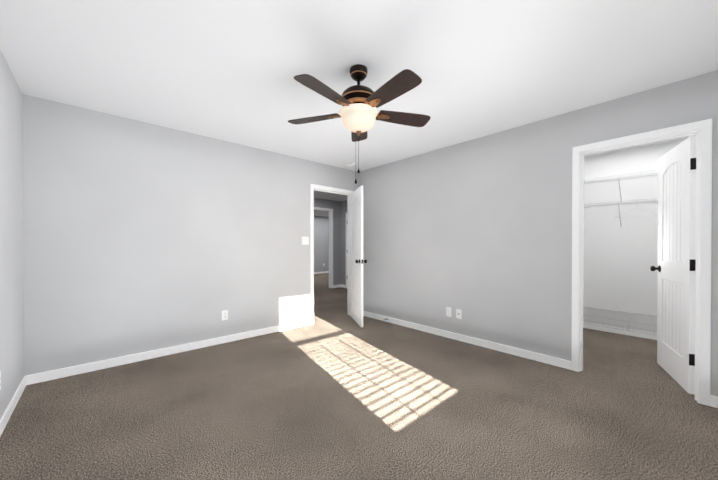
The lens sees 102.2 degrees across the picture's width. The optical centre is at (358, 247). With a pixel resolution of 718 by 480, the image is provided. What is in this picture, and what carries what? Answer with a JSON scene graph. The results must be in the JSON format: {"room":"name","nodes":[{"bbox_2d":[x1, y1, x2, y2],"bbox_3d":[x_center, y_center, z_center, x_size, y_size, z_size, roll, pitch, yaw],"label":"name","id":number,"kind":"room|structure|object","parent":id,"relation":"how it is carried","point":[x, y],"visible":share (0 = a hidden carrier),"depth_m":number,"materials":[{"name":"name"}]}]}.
{"room":"empty bedroom","nodes":[
{"label":"empty bedroom","id":0,"kind":"room"},
{"bbox_2d":[0,49,23,418],"bbox_3d":[-1.433,-0.055,0.820,0.115,2.440,4.453,0,0,-42],"label":"wall","id":1,"kind":"structure","parent":0,"point":[11,272],"depth_m":2.07,"materials":[{"name":"grey paint"}]},
{"bbox_2d":[0,374,31,436],"bbox_3d":[-1.384,1.123,0.871,0.016,0.082,4.223,0,0,-42],"label":"baseboard","id":2,"kind":"structure","parent":1,"relation":"attached to","point":[27,380],"depth_m":2.07,"materials":[{"name":"white wood"}]},
{"bbox_2d":[22,94,357,375],"bbox_3d":[-1.406,-0.074,3.772,3.892,2.440,0.115,0,0,-42],"label":"wall","id":3,"kind":"structure","parent":0,"point":[139,237],"depth_m":3.00,"materials":[{"name":"grey paint"}]},
{"bbox_2d":[32,319,309,383],"bbox_3d":[-1.753,1.108,3.378,2.778,0.082,0.013,0,0,-42],"label":"baseboard","id":4,"kind":"structure","parent":3,"relation":"attached to","point":[114,362],"depth_m":3.01,"materials":[{"name":"white wood"}]},
{"bbox_2d":[222,310,227,320],"bbox_3d":[-1.622,0.814,3.499,0.072,0.118,0.008,0,0,-42],"label":"outlet","id":5,"kind":"object","parent":3,"relation":"attached to","point":[224,314],"visible":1,"depth_m":3.50,"materials":[{"name":"white plastic"}]},
{"bbox_2d":[302,237,308,244],"bbox_3d":[-0.785,-0.106,4.248,0.118,0.118,0.014,0,0,-42],"label":"switch plate","id":6,"kind":"object","parent":3,"relation":"attached to","point":[305,240],"visible":1,"depth_m":4.25,"materials":[{"name":"white plastic"}]},
{"bbox_2d":[310,184,353,324],"bbox_3d":[-0.435,0.092,4.644,0.884,2.097,0.131,0,0,-42],"label":"door frame","id":7,"kind":"structure","parent":3,"relation":"attached to","point":[314,187],"depth_m":4.36,"materials":[{"name":"white wood"}]},
{"bbox_2d":[350,186,366,326],"bbox_3d":[-0.048,0.121,4.485,0.169,2.018,0.767,0,0,-14],"label":"hall door","id":8,"kind":"structure","parent":3,"relation":"in","point":[356,255],"depth_m":4.38,"materials":[{"name":"white wood"}]},
{"bbox_2d":[314,198,339,284],"bbox_3d":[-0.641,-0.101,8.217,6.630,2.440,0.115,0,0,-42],"label":"wall","id":9,"kind":"structure","parent":0,"point":[321,239],"depth_m":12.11,"materials":[{"name":"grey paint"}]},
{"bbox_2d":[314,271,345,287],"bbox_3d":[-0.971,1.076,8.588,6.400,0.082,6.422,0,0,-42],"label":"baseboard","id":10,"kind":"structure","parent":9,"relation":"attached to","point":[339,285],"depth_m":8.21,"materials":[{"name":"white wood"}]},
{"bbox_2d":[314,207,346,287],"bbox_3d":[-0.887,0.021,7.737,1.212,2.202,0.495,0,0,-42],"label":"trim","id":11,"kind":"structure","parent":9,"relation":"attached to","point":[330,245],"depth_m":8.03,"materials":[{"name":"white wood"}]},
{"bbox_2d":[340,200,346,284],"bbox_3d":[0.444,-0.095,7.237,0.140,2.440,2.760,0,0,-42],"label":"wall","id":12,"kind":"structure","parent":0,"point":[343,204],"depth_m":8.15,"materials":[{"name":"grey paint"}]},
{"bbox_2d":[0,273,717,479],"bbox_3d":[-0.296,1.171,6.272,9.115,0.080,10.990,0,0,-42],"label":"floor","id":13,"kind":"structure","parent":0,"point":[335,391],"depth_m":2.00,"materials":[{"name":"carpet"}]},
{"bbox_2d":[0,0,717,216],"bbox_3d":[-0.296,-1.349,6.256,9.115,0.080,10.990,0,0,-42],"label":"ceiling","id":14,"kind":"structure","parent":0,"point":[226,70],"depth_m":1.97,"materials":[{"name":"white paint"}]},
{"bbox_2d":[345,162,354,166],"bbox_3d":[-0.138,-1.280,4.447,0.146,0.036,0.146,0,0,-42],"label":"smoke detector","id":15,"kind":"object","parent":14,"relation":"attached to","point":[350,164],"visible":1,"depth_m":4.40,"materials":[{"name":"white plastic"}]},
{"bbox_2d":[288,64,429,183],"bbox_3d":[0.003,-0.890,2.059,1.083,0.784,1.071,0,0,-42],"label":"fan","id":16,"kind":"object","parent":14,"relation":"hanging from","point":[358,113],"visible":1,"depth_m":1.99,"materials":[{"name":"brown wood"}]},
{"bbox_2d":[358,70,717,396],"bbox_3d":[1.488,-0.071,3.392,0.115,2.440,4.338,0,0,-42],"label":"wall","id":17,"kind":"structure","parent":0,"point":[477,232],"depth_m":3.21,"materials":[{"name":"grey paint"}]},
{"bbox_2d":[446,307,450,316],"bbox_3d":[1.143,0.815,3.687,0.008,0.118,0.072,0,0,-42],"label":"outlet","id":18,"kind":"object","parent":17,"relation":"attached to","point":[448,311],"visible":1,"depth_m":3.69,"materials":[{"name":"white plastic"}]},
{"bbox_2d":[456,309,461,318],"bbox_3d":[1.232,0.817,3.582,0.017,0.118,0.072,0,0,-42],"label":"outlet","id":19,"kind":"object","parent":17,"relation":"attached to","point":[458,313],"visible":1,"depth_m":3.58,"materials":[{"name":"white plastic"}]},
{"bbox_2d":[363,311,570,369],"bbox_3d":[0.990,1.105,3.843,0.027,0.082,3.011,0,0,-42],"label":"baseboard","id":20,"kind":"structure","parent":17,"relation":"attached to","point":[562,363],"depth_m":3.37,"materials":[{"name":"white wood"}]},
{"bbox_2d":[571,118,711,405],"bbox_3d":[2.329,0.106,2.456,0.131,2.097,0.834,0,0,-42],"label":"door frame","id":21,"kind":"structure","parent":17,"relation":"attached to","point":[702,130],"depth_m":2.19,"materials":[{"name":"white wood"}]},
{"bbox_2d":[650,135,695,394],"bbox_3d":[2.784,0.133,2.554,0.169,2.018,0.716,0,0,32],"label":"closet door","id":22,"kind":"structure","parent":17,"relation":"in","point":[676,268],"depth_m":2.47,"materials":[{"name":"white wood"}]},
{"bbox_2d":[710,395,717,407],"bbox_3d":[2.683,1.117,1.985,0.016,0.082,0.348,0,0,-42],"label":"baseboard","id":23,"kind":"structure","parent":17,"relation":"attached to","point":[713,399],"depth_m":2.10,"materials":[{"name":"white wood"}]},
{"bbox_2d":[583,139,684,332],"bbox_3d":[3.662,-0.073,3.739,0.115,2.440,1.930,0,0,-42],"label":"wall","id":24,"kind":"structure","parent":0,"point":[619,261],"depth_m":3.81,"materials":[{"name":"white paint"}]},
{"bbox_2d":[583,322,656,339],"bbox_3d":[3.610,1.106,3.706,0.016,0.082,1.650,0,0,-42],"label":"baseboard","id":25,"kind":"structure","parent":24,"relation":"attached to","point":[618,330],"depth_m":3.84,"materials":[{"name":"white wood"}]},
{"bbox_2d":[583,170,657,334],"bbox_3d":[2.981,0.080,3.122,1.719,1.991,1.692,0,0,-42],"label":"wire closet shelf","id":26,"kind":"object","parent":24,"relation":"attached to","point":[640,201],"visible":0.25,"depth_m":3.71,"materials":[{"name":"grey metal"}]},
{"bbox_2d":[615,199,657,217],"bbox_3d":[3.397,-0.487,3.536,0.003,0.210,0.411,0,0,-42],"label":"wire hanger","id":27,"kind":"object","parent":26,"relation":"hanging from","point":[637,216],"visible":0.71,"depth_m":3.54,"materials":[{"name":"grey metal"}]}
]}

